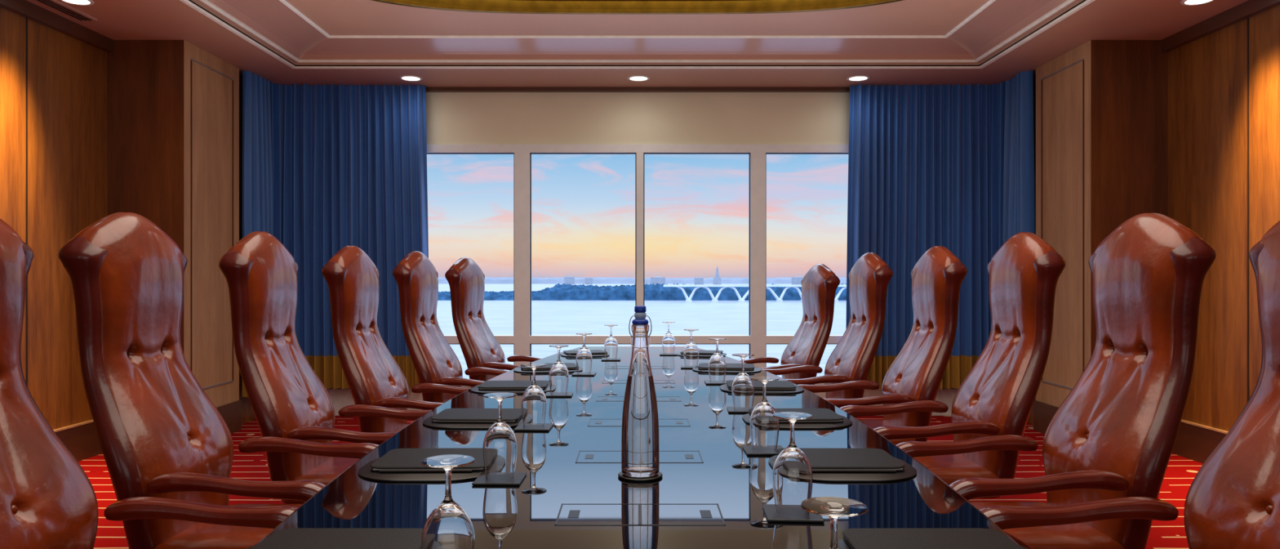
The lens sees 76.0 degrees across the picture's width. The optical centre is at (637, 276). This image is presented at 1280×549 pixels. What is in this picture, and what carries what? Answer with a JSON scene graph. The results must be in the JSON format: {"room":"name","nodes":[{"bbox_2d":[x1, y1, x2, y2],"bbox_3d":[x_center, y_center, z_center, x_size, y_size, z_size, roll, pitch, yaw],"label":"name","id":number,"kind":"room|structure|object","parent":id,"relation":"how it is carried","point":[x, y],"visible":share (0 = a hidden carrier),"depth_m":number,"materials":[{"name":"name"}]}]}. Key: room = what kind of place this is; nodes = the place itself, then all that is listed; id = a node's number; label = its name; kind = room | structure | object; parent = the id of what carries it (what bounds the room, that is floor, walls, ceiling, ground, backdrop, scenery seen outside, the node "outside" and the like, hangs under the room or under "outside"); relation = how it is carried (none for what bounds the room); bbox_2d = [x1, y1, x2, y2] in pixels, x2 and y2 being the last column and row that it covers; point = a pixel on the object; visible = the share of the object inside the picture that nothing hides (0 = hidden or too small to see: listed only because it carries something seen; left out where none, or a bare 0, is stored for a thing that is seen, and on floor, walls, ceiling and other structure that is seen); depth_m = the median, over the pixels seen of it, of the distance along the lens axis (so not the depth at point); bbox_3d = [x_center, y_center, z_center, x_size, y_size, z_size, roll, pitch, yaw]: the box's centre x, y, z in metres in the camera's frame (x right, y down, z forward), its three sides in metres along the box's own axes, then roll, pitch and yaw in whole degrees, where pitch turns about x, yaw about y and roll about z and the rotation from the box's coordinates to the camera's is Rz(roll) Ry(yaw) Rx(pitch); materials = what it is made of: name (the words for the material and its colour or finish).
{"room":"conference room","nodes":[
{"label":"conference room","id":0,"kind":"room"},
{"bbox_2d":[0,7,256,429],"bbox_3d":[-3.720,-0.232,2.395,0.720,3.043,10.790,0,0,0],"label":"wall","id":1,"kind":"structure","parent":0,"point":[108,133],"depth_m":6.07,"materials":[{"name":"brown wood"}]},
{"bbox_2d":[26,17,27,386],"bbox_3d":[-3.928,-0.318,2.885,0.004,2.691,4.782,0,0,0],"label":"trim","id":2,"kind":"structure","parent":1,"relation":"attached to","point":[26,18],"depth_m":5.27,"materials":[{"name":"brown wood"}]},
{"bbox_2d":[0,0,113,52],"bbox_3d":[-3.905,-1.708,1.535,0.050,0.090,9.070,0,0,0],"label":"trim","id":3,"kind":"structure","parent":1,"relation":"attached to","point":[26,9],"depth_m":5.50,"materials":[{"name":"brown wood"}]},
{"bbox_2d":[53,400,241,461],"bbox_3d":[-3.630,1.159,1.955,0.600,0.262,9.910,0,0,0],"label":"baseboard","id":4,"kind":"structure","parent":1,"relation":"attached to","point":[82,439],"depth_m":5.84,"materials":[{"name":"brown wood"}]},
{"bbox_2d":[190,58,233,389],"bbox_3d":[-3.356,-0.385,6.480,0.008,2.510,0.640,0,0,0],"label":"trim","id":5,"kind":"structure","parent":1,"relation":"attached to","point":[191,60],"depth_m":6.16,"materials":[{"name":"brown wood"}]},
{"bbox_2d":[26,0,1248,87],"bbox_3d":[0.000,-1.973,2.325,8.200,0.440,10.950,0,0,0],"label":"ceiling","id":6,"kind":"structure","parent":0,"point":[117,20],"depth_m":6.41,"materials":[{"name":"paint"}]},
{"bbox_2d":[34,0,97,21],"bbox_3d":[-3.740,-1.745,5.080,0.120,0.016,1.000,0,0,0],"label":"ceiling vent","id":7,"kind":"object","parent":6,"relation":"in","point":[56,5],"visible":1,"depth_m":5.36,"materials":[{"name":"paint"}]},
{"bbox_2d":[59,0,93,5],"bbox_3d":[-3.560,-1.750,5.190,0.198,0.007,0.198,0,0,0],"label":"recessed light","id":8,"kind":"object","parent":6,"relation":"in","point":[79,2],"visible":1,"depth_m":5.22,"materials":[{"name":"white"}]},
{"bbox_2d":[241,70,428,396],"bbox_3d":[-2.706,-0.365,7.434,1.556,2.771,0.529,0,0,-19],"label":"curtain","id":9,"kind":"object","parent":6,"relation":"hanging from","point":[326,169],"visible":0.63,"depth_m":7.47,"materials":[{"name":"blue fabric"}]},
{"bbox_2d":[370,0,904,14],"bbox_3d":[0.000,-1.897,3.165,4.760,0.092,5.350,0,0,0],"label":"dome","id":10,"kind":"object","parent":6,"relation":"attached to","point":[509,6],"depth_m":5.72,"materials":[{"name":"gold metal"}]},
{"bbox_2d":[179,0,1095,68],"bbox_3d":[0.000,-1.751,3.165,5.776,0.024,7.406,0,0,0],"label":"trim","id":11,"kind":"structure","parent":6,"relation":"attached to","point":[1086,2],"depth_m":6.83,"materials":[{"name":"paint"}]},
{"bbox_2d":[200,0,1075,62],"bbox_3d":[0.000,-1.783,3.165,5.628,0.020,7.258,0,0,0],"label":"trim","id":12,"kind":"structure","parent":6,"relation":"attached to","point":[1064,4],"depth_m":6.77,"materials":[{"name":"paint"}]},
{"bbox_2d":[279,0,995,38],"bbox_3d":[0.000,-1.890,3.165,4.880,0.026,6.590,0,0,0],"label":"trim","id":13,"kind":"structure","parent":6,"relation":"attached to","point":[988,3],"depth_m":6.43,"materials":[{"name":"paint"}]},
{"bbox_2d":[845,70,1035,389],"bbox_3d":[2.719,-0.365,7.441,1.574,2.771,0.517,0,0,20],"label":"curtain","id":14,"kind":"object","parent":6,"relation":"hanging from","point":[952,167],"visible":0.59,"depth_m":7.48,"materials":[{"name":"blue fabric"}]},
{"bbox_2d":[1180,0,1215,5],"bbox_3d":[3.560,-1.750,5.190,0.198,0.007,0.198,0,0,0],"label":"recessed light","id":15,"kind":"object","parent":6,"relation":"in","point":[1185,2],"visible":1,"depth_m":5.22,"materials":[{"name":"white"}]},
{"bbox_2d":[78,415,1203,548],"bbox_3d":[0.000,1.340,2.350,8.200,0.100,10.900,0,0,0],"label":"floor","id":16,"kind":"structure","parent":0,"point":[1180,472],"depth_m":5.25,"materials":[{"name":"red carpet"}]},
{"bbox_2d":[0,218,297,548],"bbox_3d":[-1.267,0.539,1.886,0.837,1.502,0.638,0,0,0],"label":"chair","id":17,"kind":"object","parent":16,"relation":"on","point":[48,500],"visible":0.92,"depth_m":2.02,"materials":[{"name":"leather"}]},
{"bbox_2d":[0,218,97,548],"bbox_3d":[-1.522,0.308,1.880,0.298,1.040,0.558,0,0,0],"label":"backrest cushion","id":18,"kind":"object","parent":17,"relation":"on","point":[47,500],"depth_m":2.00,"materials":[{"name":"leather"}]},
{"bbox_2d":[57,212,378,548],"bbox_3d":[-1.317,0.539,2.706,0.837,1.502,0.638,0,0,0],"label":"chair","id":19,"kind":"object","parent":16,"relation":"on","point":[160,434],"visible":0.81,"depth_m":2.54,"materials":[{"name":"leather"}]},
{"bbox_2d":[73,212,233,546],"bbox_3d":[-1.572,0.308,2.700,0.298,1.040,0.558,0,0,0],"label":"backrest cushion","id":20,"kind":"object","parent":19,"relation":"on","point":[148,406],"depth_m":2.57,"materials":[{"name":"leather"}]},
{"bbox_2d":[218,231,432,503],"bbox_3d":[-1.247,0.548,3.506,0.837,1.484,0.638,0,0,0],"label":"chair","id":21,"kind":"object","parent":16,"relation":"on","point":[287,398],"visible":0.77,"depth_m":3.34,"materials":[{"name":"leather"}]},
{"bbox_2d":[227,231,335,479],"bbox_3d":[-1.502,0.320,3.500,0.298,1.028,0.558,0,0,0],"label":"backrest cushion","id":22,"kind":"object","parent":21,"relation":"on","point":[280,383],"depth_m":3.34,"materials":[{"name":"leather"}]},
{"bbox_2d":[321,245,470,432],"bbox_3d":[-1.166,0.561,4.368,0.837,1.457,0.638,0,0,3],"label":"chair","id":23,"kind":"object","parent":16,"relation":"on","point":[374,377],"visible":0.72,"depth_m":4.21,"materials":[{"name":"leather"}]},
{"bbox_2d":[328,245,408,432],"bbox_3d":[-1.422,0.338,4.376,0.298,1.009,0.558,0,0,3],"label":"backrest cushion","id":24,"kind":"object","parent":23,"relation":"on","point":[368,366],"depth_m":4.22,"materials":[{"name":"leather"}]},
{"bbox_2d":[392,250,508,402],"bbox_3d":[-1.056,0.563,5.211,0.837,1.454,0.638,0,0,6],"label":"chair","id":25,"kind":"object","parent":16,"relation":"on","point":[434,360],"visible":0.61,"depth_m":5.06,"materials":[{"name":"leather"}]},
{"bbox_2d":[397,250,462,402],"bbox_3d":[-1.310,0.339,5.232,0.298,1.007,0.558,0,0,6],"label":"backrest cushion","id":26,"kind":"object","parent":25,"relation":"on","point":[433,357],"depth_m":5.06,"materials":[{"name":"leather"}]},
{"bbox_2d":[444,257,542,387],"bbox_3d":[-0.945,0.571,6.135,0.837,1.439,0.638,0,0,11],"label":"chair","id":27,"kind":"object","parent":16,"relation":"on","point":[479,346],"visible":0.67,"depth_m":6.02,"materials":[{"name":"leather"}]},
{"bbox_2d":[449,257,505,381],"bbox_3d":[-1.196,0.349,6.178,0.298,0.996,0.558,0,0,11],"label":"backrest cushion","id":28,"kind":"object","parent":27,"relation":"on","point":[479,346],"depth_m":6.02,"materials":[{"name":"leather"}]},
{"bbox_2d":[255,346,1018,548],"bbox_3d":[0.000,0.924,3.450,1.753,0.731,6.300,0,0,0],"label":"conference table","id":29,"kind":"object","parent":16,"relation":"on","point":[709,493],"visible":0.66,"depth_m":2.20,"materials":[{"name":"black paint"}]},
{"bbox_2d":[358,457,484,480],"bbox_3d":[-0.600,0.556,2.420,0.410,0.006,0.370,0,0,0],"label":"desk mat","id":30,"kind":"object","parent":29,"relation":"on","point":[364,471],"visible":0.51,"depth_m":2.28,"materials":[{"name":"black leather"}]},
{"bbox_2d":[369,447,484,472],"bbox_3d":[-0.600,0.545,2.444,0.336,0.015,0.268,0,0,-1],"label":"writing folio","id":31,"kind":"object","parent":30,"relation":"on","point":[397,460],"visible":0.69,"depth_m":2.40,"materials":[{"name":"black leather"}]},
{"bbox_2d":[422,414,523,428],"bbox_3d":[-0.620,0.556,3.200,0.410,0.006,0.370,0,0,0],"label":"desk mat","id":32,"kind":"object","parent":29,"relation":"on","point":[428,421],"visible":0.37,"depth_m":3.06,"materials":[{"name":"black leather"}]},
{"bbox_2d":[431,408,522,422],"bbox_3d":[-0.620,0.545,3.224,0.336,0.015,0.268,0,0,1],"label":"writing folio","id":33,"kind":"object","parent":32,"relation":"on","point":[448,415],"visible":0.83,"depth_m":3.16,"materials":[{"name":"black leather"}]},
{"bbox_2d":[471,471,526,484],"bbox_3d":[-0.379,0.556,2.260,0.128,0.006,0.128,0,0,1],"label":"coaster","id":34,"kind":"object","parent":29,"relation":"on","point":[481,479],"visible":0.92,"depth_m":2.21,"materials":[{"name":"black leather"}]},
{"bbox_2d":[482,391,517,480],"bbox_3d":[-0.379,0.439,2.260,0.094,0.228,0.094,0,0,0],"label":"water goblet","id":35,"kind":"object","parent":34,"relation":"on","point":[500,448],"visible":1,"depth_m":2.23,"materials":[{"name":"clear glass"}]},
{"bbox_2d":[471,383,550,393],"bbox_3d":[-0.620,0.556,4.100,0.410,0.006,0.370,0,0,-2],"label":"desk mat","id":36,"kind":"object","parent":29,"relation":"on","point":[475,388],"visible":0.3,"depth_m":3.97,"materials":[{"name":"black leather"}]},
{"bbox_2d":[477,380,549,390],"bbox_3d":[-0.620,0.545,4.124,0.336,0.015,0.268,0,0,-1],"label":"writing folio","id":37,"kind":"object","parent":36,"relation":"on","point":[486,384],"visible":0.91,"depth_m":4.07,"materials":[{"name":"black leather"}]},
{"bbox_2d":[513,422,553,431],"bbox_3d":[-0.383,0.556,3.035,0.128,0.006,0.128,0,0,2],"label":"coaster","id":38,"kind":"object","parent":29,"relation":"on","point":[547,426],"visible":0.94,"depth_m":2.99,"materials":[{"name":"black leather"}]},
{"bbox_2d":[521,363,546,427],"bbox_3d":[-0.383,0.439,3.035,0.094,0.228,0.094,0,0,0],"label":"water goblet","id":39,"kind":"object","parent":38,"relation":"on","point":[534,402],"visible":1,"depth_m":3.00,"materials":[{"name":"clear glass"}]},
{"bbox_2d":[513,366,577,373],"bbox_3d":[-0.540,0.556,4.950,0.410,0.006,0.370,0,0,-8],"label":"desk mat","id":40,"kind":"object","parent":29,"relation":"on","point":[517,368],"visible":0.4,"depth_m":4.80,"materials":[{"name":"black leather"}]},
{"bbox_2d":[520,362,577,370],"bbox_3d":[-0.539,0.545,4.974,0.336,0.015,0.268,0,0,-8],"label":"writing folio","id":41,"kind":"object","parent":40,"relation":"on","point":[571,366],"visible":0.62,"depth_m":4.88,"materials":[{"name":"black leather"}]},
{"bbox_2d":[545,391,573,396],"bbox_3d":[-0.372,0.556,3.880,0.128,0.006,0.128,0,0,-1],"label":"coaster","id":42,"kind":"object","parent":29,"relation":"on","point":[548,393],"visible":0.74,"depth_m":3.84,"materials":[{"name":"black leather"}]},
{"bbox_2d":[548,344,568,394],"bbox_3d":[-0.372,0.439,3.880,0.094,0.228,0.094,0,0,0],"label":"water goblet","id":43,"kind":"object","parent":42,"relation":"on","point":[558,376],"visible":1,"depth_m":3.85,"materials":[{"name":"clear glass"}]},
{"bbox_2d":[571,371,595,375],"bbox_3d":[-0.306,0.556,4.700,0.128,0.006,0.128,0,0,3],"label":"coaster","id":44,"kind":"object","parent":29,"relation":"on","point":[593,373],"visible":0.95,"depth_m":4.64,"materials":[{"name":"black leather"}]},
{"bbox_2d":[576,333,592,373],"bbox_3d":[-0.306,0.439,4.700,0.094,0.228,0.094,0,0,0],"label":"water goblet","id":45,"kind":"object","parent":44,"relation":"on","point":[584,355],"visible":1,"depth_m":4.67,"materials":[{"name":"clear glass"}]},
{"bbox_2d":[601,357,620,359],"bbox_3d":[-0.178,0.556,5.530,0.128,0.006,0.128,0,0,0],"label":"coaster","id":46,"kind":"object","parent":29,"relation":"on","point":[602,358],"visible":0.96,"depth_m":5.47,"materials":[{"name":"black leather"}]},
{"bbox_2d":[604,324,617,359],"bbox_3d":[-0.178,0.439,5.530,0.094,0.228,0.094,0,0,0],"label":"water goblet","id":47,"kind":"object","parent":46,"relation":"on","point":[611,345],"visible":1,"depth_m":5.50,"materials":[{"name":"clear glass"}]},
{"bbox_2d":[617,471,662,480],"bbox_3d":[0.008,0.555,2.300,0.125,0.007,0.125,0,0,0],"label":"coaster","id":48,"kind":"object","parent":29,"relation":"on","point":[620,474],"visible":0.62,"depth_m":2.25,"materials":[{"name":"black rubber"}]},
{"bbox_2d":[621,305,659,477],"bbox_3d":[0.008,0.317,2.300,0.106,0.471,0.106,0,0,-16],"label":"glass bottle","id":49,"kind":"object","parent":48,"relation":"on","point":[640,442],"visible":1,"depth_m":2.26,"materials":[{"name":"clear glass"}]},
{"bbox_2d":[659,352,677,355],"bbox_3d":[0.225,0.556,5.900,0.128,0.006,0.128,0,0,3],"label":"coaster","id":50,"kind":"object","parent":29,"relation":"on","point":[660,353],"visible":0.96,"depth_m":5.86,"materials":[{"name":"black rubber"}]},
{"bbox_2d":[662,321,675,353],"bbox_3d":[0.225,0.439,5.900,0.094,0.228,0.094,0,0,0],"label":"water goblet","id":51,"kind":"object","parent":50,"relation":"on","point":[668,340],"visible":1,"depth_m":5.87,"materials":[{"name":"clear glass"}]},
{"bbox_2d":[680,364,698,368],"bbox_3d":[0.332,0.556,5.060,0.128,0.006,0.128,0,0,3],"label":"coaster","id":52,"kind":"object","parent":29,"relation":"on","point":[682,366],"visible":0.51,"depth_m":5.01,"materials":[{"name":"black rubber"}]},
{"bbox_2d":[683,328,698,366],"bbox_3d":[0.332,0.439,5.060,0.094,0.228,0.094,0,0,0],"label":"water goblet","id":53,"kind":"object","parent":52,"relation":"on","point":[691,353],"visible":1,"depth_m":5.03,"materials":[{"name":"clear glass"}]},
{"bbox_2d":[704,379,728,384],"bbox_3d":[0.421,0.556,4.320,0.128,0.006,0.128,0,0,0],"label":"coaster","id":54,"kind":"object","parent":29,"relation":"on","point":[707,381],"visible":0.6,"depth_m":4.28,"materials":[{"name":"black leather"}]},
{"bbox_2d":[708,337,726,382],"bbox_3d":[0.421,0.439,4.320,0.094,0.228,0.094,0,0,0],"label":"water goblet","id":55,"kind":"object","parent":54,"relation":"on","point":[717,363],"visible":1,"depth_m":4.29,"materials":[{"name":"clear glass"}]},
{"bbox_2d":[692,366,760,373],"bbox_3d":[0.540,0.556,4.950,0.410,0.006,0.370,0,0,8],"label":"desk mat","id":56,"kind":"object","parent":29,"relation":"on","point":[695,368],"visible":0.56,"depth_m":4.84,"materials":[{"name":"black leather"}]},
{"bbox_2d":[697,362,754,370],"bbox_3d":[0.539,0.545,4.974,0.336,0.015,0.268,0,0,7],"label":"writing folio","id":57,"kind":"object","parent":56,"relation":"on","point":[702,366],"visible":0.72,"depth_m":4.92,"materials":[{"name":"black leather"}]},
{"bbox_2d":[726,406,755,412],"bbox_3d":[0.442,0.556,3.430,0.128,0.006,0.128,0,0,3],"label":"coaster","id":58,"kind":"object","parent":29,"relation":"on","point":[731,409],"visible":0.5,"depth_m":3.39,"materials":[{"name":"black rubber"}]},
{"bbox_2d":[731,353,754,409],"bbox_3d":[0.442,0.439,3.430,0.094,0.228,0.094,0,0,0],"label":"water goblet","id":59,"kind":"object","parent":58,"relation":"on","point":[743,387],"visible":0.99,"depth_m":3.40,"materials":[{"name":"clear glass"}]},
{"bbox_2d":[720,383,804,393],"bbox_3d":[0.620,0.556,4.100,0.410,0.006,0.370,0,0,2],"label":"desk mat","id":60,"kind":"object","parent":29,"relation":"on","point":[724,387],"visible":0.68,"depth_m":3.97,"materials":[{"name":"black leather"}]},
{"bbox_2d":[726,379,796,390],"bbox_3d":[0.620,0.545,4.124,0.336,0.015,0.268,0,0,4],"label":"writing folio","id":61,"kind":"object","parent":60,"relation":"on","point":[771,384],"visible":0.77,"depth_m":4.04,"materials":[{"name":"black leather"}]},
{"bbox_2d":[742,444,782,454],"bbox_3d":[0.408,0.556,2.630,0.128,0.006,0.128,0,0,0],"label":"coaster","id":62,"kind":"object","parent":29,"relation":"on","point":[748,449],"visible":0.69,"depth_m":2.58,"materials":[{"name":"black leather"}]},
{"bbox_2d":[750,376,779,451],"bbox_3d":[0.408,0.439,2.630,0.094,0.228,0.094,0,0,0],"label":"water goblet","id":63,"kind":"object","parent":62,"relation":"on","point":[764,427],"visible":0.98,"depth_m":2.60,"materials":[{"name":"clear glass"}]},
{"bbox_2d":[762,503,824,522],"bbox_3d":[0.365,0.556,1.930,0.128,0.006,0.128,0,0,3],"label":"coaster","id":64,"kind":"object","parent":29,"relation":"on","point":[771,514],"visible":0.69,"depth_m":1.88,"materials":[{"name":"black leather"}]},
{"bbox_2d":[772,411,812,515],"bbox_3d":[0.365,0.439,1.930,0.094,0.228,0.094,0,0,0],"label":"water goblet","id":65,"kind":"object","parent":64,"relation":"on","point":[792,472],"visible":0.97,"depth_m":1.90,"materials":[{"name":"clear glass"}]},
{"bbox_2d":[742,413,852,428],"bbox_3d":[0.620,0.556,3.200,0.410,0.006,0.370,0,0,0],"label":"desk mat","id":66,"kind":"object","parent":29,"relation":"on","point":[746,417],"visible":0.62,"depth_m":3.06,"materials":[{"name":"black leather"}]},
{"bbox_2d":[748,408,844,422],"bbox_3d":[0.620,0.545,3.224,0.336,0.015,0.268,0,0,-2],"label":"writing folio","id":67,"kind":"object","parent":66,"relation":"on","point":[819,415],"visible":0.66,"depth_m":3.16,"materials":[{"name":"black leather"}]},
{"bbox_2d":[768,453,916,480],"bbox_3d":[0.600,0.556,2.420,0.410,0.006,0.370,0,0,0],"label":"desk mat","id":68,"kind":"object","parent":29,"relation":"on","point":[909,471],"visible":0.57,"depth_m":2.28,"materials":[{"name":"black leather"}]},
{"bbox_2d":[776,447,904,472],"bbox_3d":[0.600,0.545,2.444,0.336,0.015,0.268,0,0,0],"label":"writing folio","id":69,"kind":"object","parent":68,"relation":"on","point":[843,460],"visible":0.75,"depth_m":2.40,"materials":[{"name":"black leather"}]},
{"bbox_2d":[837,537,1028,548],"bbox_3d":[0.600,0.556,1.600,0.410,0.006,0.370,0,0,0],"label":"desk mat","id":70,"kind":"object","parent":29,"relation":"on","point":[842,544],"visible":0.12,"depth_m":1.69,"materials":[{"name":"black leather"}]},
{"bbox_2d":[842,527,1023,548],"bbox_3d":[0.600,0.545,1.624,0.336,0.015,0.268,0,0,0],"label":"desk pad","id":71,"kind":"object","parent":70,"relation":"on","point":[860,537],"visible":1,"depth_m":1.69,"materials":[{"name":"black leather"}]},
{"bbox_3d":[-0.600,0.556,1.600,0.410,0.006,0.370,0,0,0],"label":"desk mat","id":72,"kind":"object","parent":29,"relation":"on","visible":0},
{"bbox_2d":[250,527,422,548],"bbox_3d":[-0.600,0.545,1.624,0.336,0.015,0.268,0,0,0],"label":"desk pad","id":73,"kind":"object","parent":72,"relation":"on","point":[292,537],"visible":0.85,"depth_m":1.69,"materials":[{"name":"black leather"}]},
{"bbox_3d":[-0.336,0.556,1.455,0.128,0.006,0.128,0,0,0],"label":"coaster","id":74,"kind":"object","parent":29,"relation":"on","visible":0},
{"bbox_2d":[421,453,475,548],"bbox_3d":[-0.336,0.439,1.455,0.094,0.228,0.094,0,0,0],"label":"water goblet","id":75,"kind":"object","parent":74,"relation":"on","point":[448,526],"visible":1,"depth_m":1.43,"materials":[{"name":"clear glass"}]},
{"bbox_3d":[0.280,0.556,1.167,0.128,0.006,0.128,0,0,1],"label":"coaster","id":76,"kind":"object","parent":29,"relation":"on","visible":0},
{"bbox_2d":[800,496,867,548],"bbox_3d":[0.280,0.439,1.167,0.094,0.228,0.094,0,0,0],"label":"water goblet","id":77,"kind":"object","parent":76,"relation":"on","point":[833,507],"visible":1,"depth_m":1.16,"materials":[{"name":"clear glass"}]},
{"bbox_2d":[738,263,839,384],"bbox_3d":[1.047,0.595,6.222,0.837,1.389,0.638,0,0,-10],"label":"chair","id":78,"kind":"object","parent":16,"relation":"on","point":[820,284],"visible":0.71,"depth_m":6.12,"materials":[{"name":"leather"}]},
{"bbox_2d":[780,263,835,378],"bbox_3d":[1.297,0.382,6.272,0.298,0.962,0.558,0,0,-10],"label":"backrest cushion","id":79,"kind":"object","parent":78,"relation":"on","point":[808,344],"depth_m":6.12,"materials":[{"name":"leather"}]},
{"bbox_2d":[762,252,893,398],"bbox_3d":[1.167,0.565,5.338,0.837,1.449,0.638,0,0,-5],"label":"chair","id":80,"kind":"object","parent":16,"relation":"on","point":[851,359],"visible":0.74,"depth_m":5.20,"materials":[{"name":"leather"}]},
{"bbox_2d":[824,252,888,398],"bbox_3d":[1.421,0.342,5.366,0.298,1.004,0.558,0,0,-5],"label":"backrest cushion","id":81,"kind":"object","parent":80,"relation":"on","point":[854,354],"depth_m":5.20,"materials":[{"name":"leather"}]},
{"bbox_2d":[797,245,967,444],"bbox_3d":[1.287,0.560,4.476,0.837,1.460,0.638,0,0,-2],"label":"chair","id":82,"kind":"object","parent":16,"relation":"on","point":[917,372],"visible":0.74,"depth_m":4.32,"materials":[{"name":"leather"}]},
{"bbox_2d":[881,245,960,426],"bbox_3d":[1.542,0.336,4.490,0.298,1.011,0.558,0,0,-2],"label":"backrest cushion","id":83,"kind":"object","parent":82,"relation":"on","point":[920,366],"depth_m":4.33,"materials":[{"name":"leather"}]},
{"bbox_2d":[840,231,1066,497],"bbox_3d":[1.347,0.546,3.614,0.837,1.487,0.638,0,0,0],"label":"chair","id":84,"kind":"object","parent":16,"relation":"on","point":[997,395],"visible":0.74,"depth_m":3.45,"materials":[{"name":"leather"}]},
{"bbox_2d":[951,231,1057,474],"bbox_3d":[1.602,0.318,3.620,0.298,1.030,0.558,0,0,0],"label":"backrest cushion","id":85,"kind":"object","parent":84,"relation":"on","point":[1005,380],"depth_m":3.46,"materials":[{"name":"leather"}]},
{"bbox_2d":[895,213,1216,548],"bbox_3d":[1.337,0.539,2.724,0.837,1.502,0.638,0,0,0],"label":"chair","id":86,"kind":"object","parent":16,"relation":"on","point":[1114,434],"visible":0.9,"depth_m":2.57,"materials":[{"name":"leather"}]},
{"bbox_2d":[1042,213,1200,543],"bbox_3d":[1.592,0.308,2.730,0.298,1.040,0.558,0,0,0],"label":"backrest cushion","id":87,"kind":"object","parent":86,"relation":"on","point":[1127,404],"depth_m":2.59,"materials":[{"name":"leather"}]},
{"bbox_2d":[979,220,1279,548],"bbox_3d":[1.287,0.539,1.874,0.837,1.502,0.638,0,0,0],"label":"chair","id":88,"kind":"object","parent":16,"relation":"on","point":[1233,500],"visible":0.91,"depth_m":2.03,"materials":[{"name":"leather"}]},
{"bbox_2d":[1184,220,1279,548],"bbox_3d":[1.542,0.308,1.880,0.298,1.040,0.558,0,0,0],"label":"backrest cushion","id":89,"kind":"object","parent":88,"relation":"on","point":[1233,500],"depth_m":2.01,"materials":[{"name":"leather"}]},
{"bbox_2d":[328,92,955,388],"bbox_3d":[0.000,-0.232,7.715,6.920,3.043,0.150,0,0,0],"label":"wall","id":90,"kind":"structure","parent":0,"point":[451,117],"depth_m":7.64,"materials":[{"name":"beige paint"}]},
{"bbox_2d":[426,144,521,386],"bbox_3d":[-1.663,-0.105,7.675,1.175,2.250,0.110,0,0,0],"label":"window","id":91,"kind":"structure","parent":90,"relation":"in","point":[515,339],"depth_m":7.62,"materials":[{"name":"paint"}]},
{"bbox_2d":[521,144,639,363],"bbox_3d":[-0.526,-0.105,7.675,1.098,2.250,0.110,0,0,0],"label":"window","id":92,"kind":"structure","parent":90,"relation":"in","point":[527,339],"depth_m":7.62,"materials":[{"name":"paint"}]},
{"bbox_2d":[426,87,849,92],"bbox_3d":[0.000,-1.736,7.610,6.880,0.035,0.060,0,0,0],"label":"trim","id":93,"kind":"structure","parent":90,"relation":"attached to","point":[428,89],"depth_m":7.58,"materials":[{"name":"brown wood"}]},
{"bbox_2d":[326,388,958,415],"bbox_3d":[0.000,1.165,7.625,6.880,0.250,0.030,0,0,0],"label":"baseboard","id":94,"kind":"structure","parent":90,"relation":"attached to","point":[340,397],"depth_m":7.61,"materials":[{"name":"brown paint"}]},
{"bbox_2d":[640,144,758,366],"bbox_3d":[0.574,-0.105,7.675,1.102,2.250,0.110,0,0,0],"label":"window","id":95,"kind":"structure","parent":90,"relation":"in","point":[752,339],"depth_m":7.62,"materials":[{"name":"paint"}]},
{"bbox_2d":[758,144,848,384],"bbox_3d":[1.712,-0.105,7.675,1.175,2.250,0.110,0,0,0],"label":"window","id":96,"kind":"structure","parent":90,"relation":"in","point":[764,339],"depth_m":7.62,"materials":[{"name":"paint"}]},
{"bbox_2d":[1026,4,1279,431],"bbox_3d":[3.720,-0.232,2.395,0.720,3.043,10.790,0,0,0],"label":"wall","id":97,"kind":"structure","parent":0,"point":[1166,133],"depth_m":6.04,"materials":[{"name":"brown wood"}]},
{"bbox_2d":[1041,58,1084,389],"bbox_3d":[3.356,-0.385,6.480,0.008,2.510,0.640,0,0,0],"label":"trim","id":98,"kind":"structure","parent":97,"relation":"attached to","point":[1082,60],"depth_m":6.17,"materials":[{"name":"brown wood"}]},
{"bbox_2d":[1033,400,1228,462],"bbox_3d":[3.630,1.159,1.955,0.600,0.262,9.910,0,0,0],"label":"baseboard","id":99,"kind":"structure","parent":97,"relation":"attached to","point":[1194,441],"depth_m":5.80,"materials":[{"name":"brown wood"}]},
{"bbox_2d":[1160,0,1279,52],"bbox_3d":[3.905,-1.708,1.535,0.050,0.090,9.070,0,0,0],"label":"trim","id":100,"kind":"structure","parent":97,"relation":"attached to","point":[1250,8],"depth_m":5.49,"materials":[{"name":"brown wood"}]},
{"bbox_2d":[1247,17,1248,401],"bbox_3d":[3.928,-0.318,2.885,0.004,2.691,4.782,0,0,0],"label":"trim","id":101,"kind":"structure","parent":97,"relation":"attached to","point":[1247,18],"depth_m":5.27,"materials":[{"name":"brown wood"}]},
{"label":"outside","id":102,"kind":"structure","parent":0,"visible":0},
{"bbox_2d":[436,283,846,378],"bbox_3d":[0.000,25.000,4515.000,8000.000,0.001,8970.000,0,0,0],"label":"river","id":103,"kind":"structure","parent":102,"point":[548,317],"depth_m":495.12,"materials":[{"name":"liquid"}]},
{"bbox_2d":[437,283,846,300],"bbox_3d":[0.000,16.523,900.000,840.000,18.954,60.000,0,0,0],"label":"tree line","id":104,"kind":"object","parent":103,"relation":"on","point":[563,291],"visible":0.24,"depth_m":873.85,"materials":[{"name":"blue plant"}]},
{"bbox_2d":[437,276,846,283],"bbox_3d":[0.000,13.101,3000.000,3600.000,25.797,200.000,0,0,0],"label":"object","id":105,"kind":"structure","parent":103,"relation":"on","point":[602,279],"depth_m":2916.77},
{"bbox_2d":[663,284,846,301],"bbox_3d":[185.325,16.950,841.000,317.100,18.100,10.000,0,0,0],"label":"bridge","id":106,"kind":"structure","parent":103,"relation":"on","point":[679,286],"depth_m":836.48,"materials":[{"name":"concrete"}]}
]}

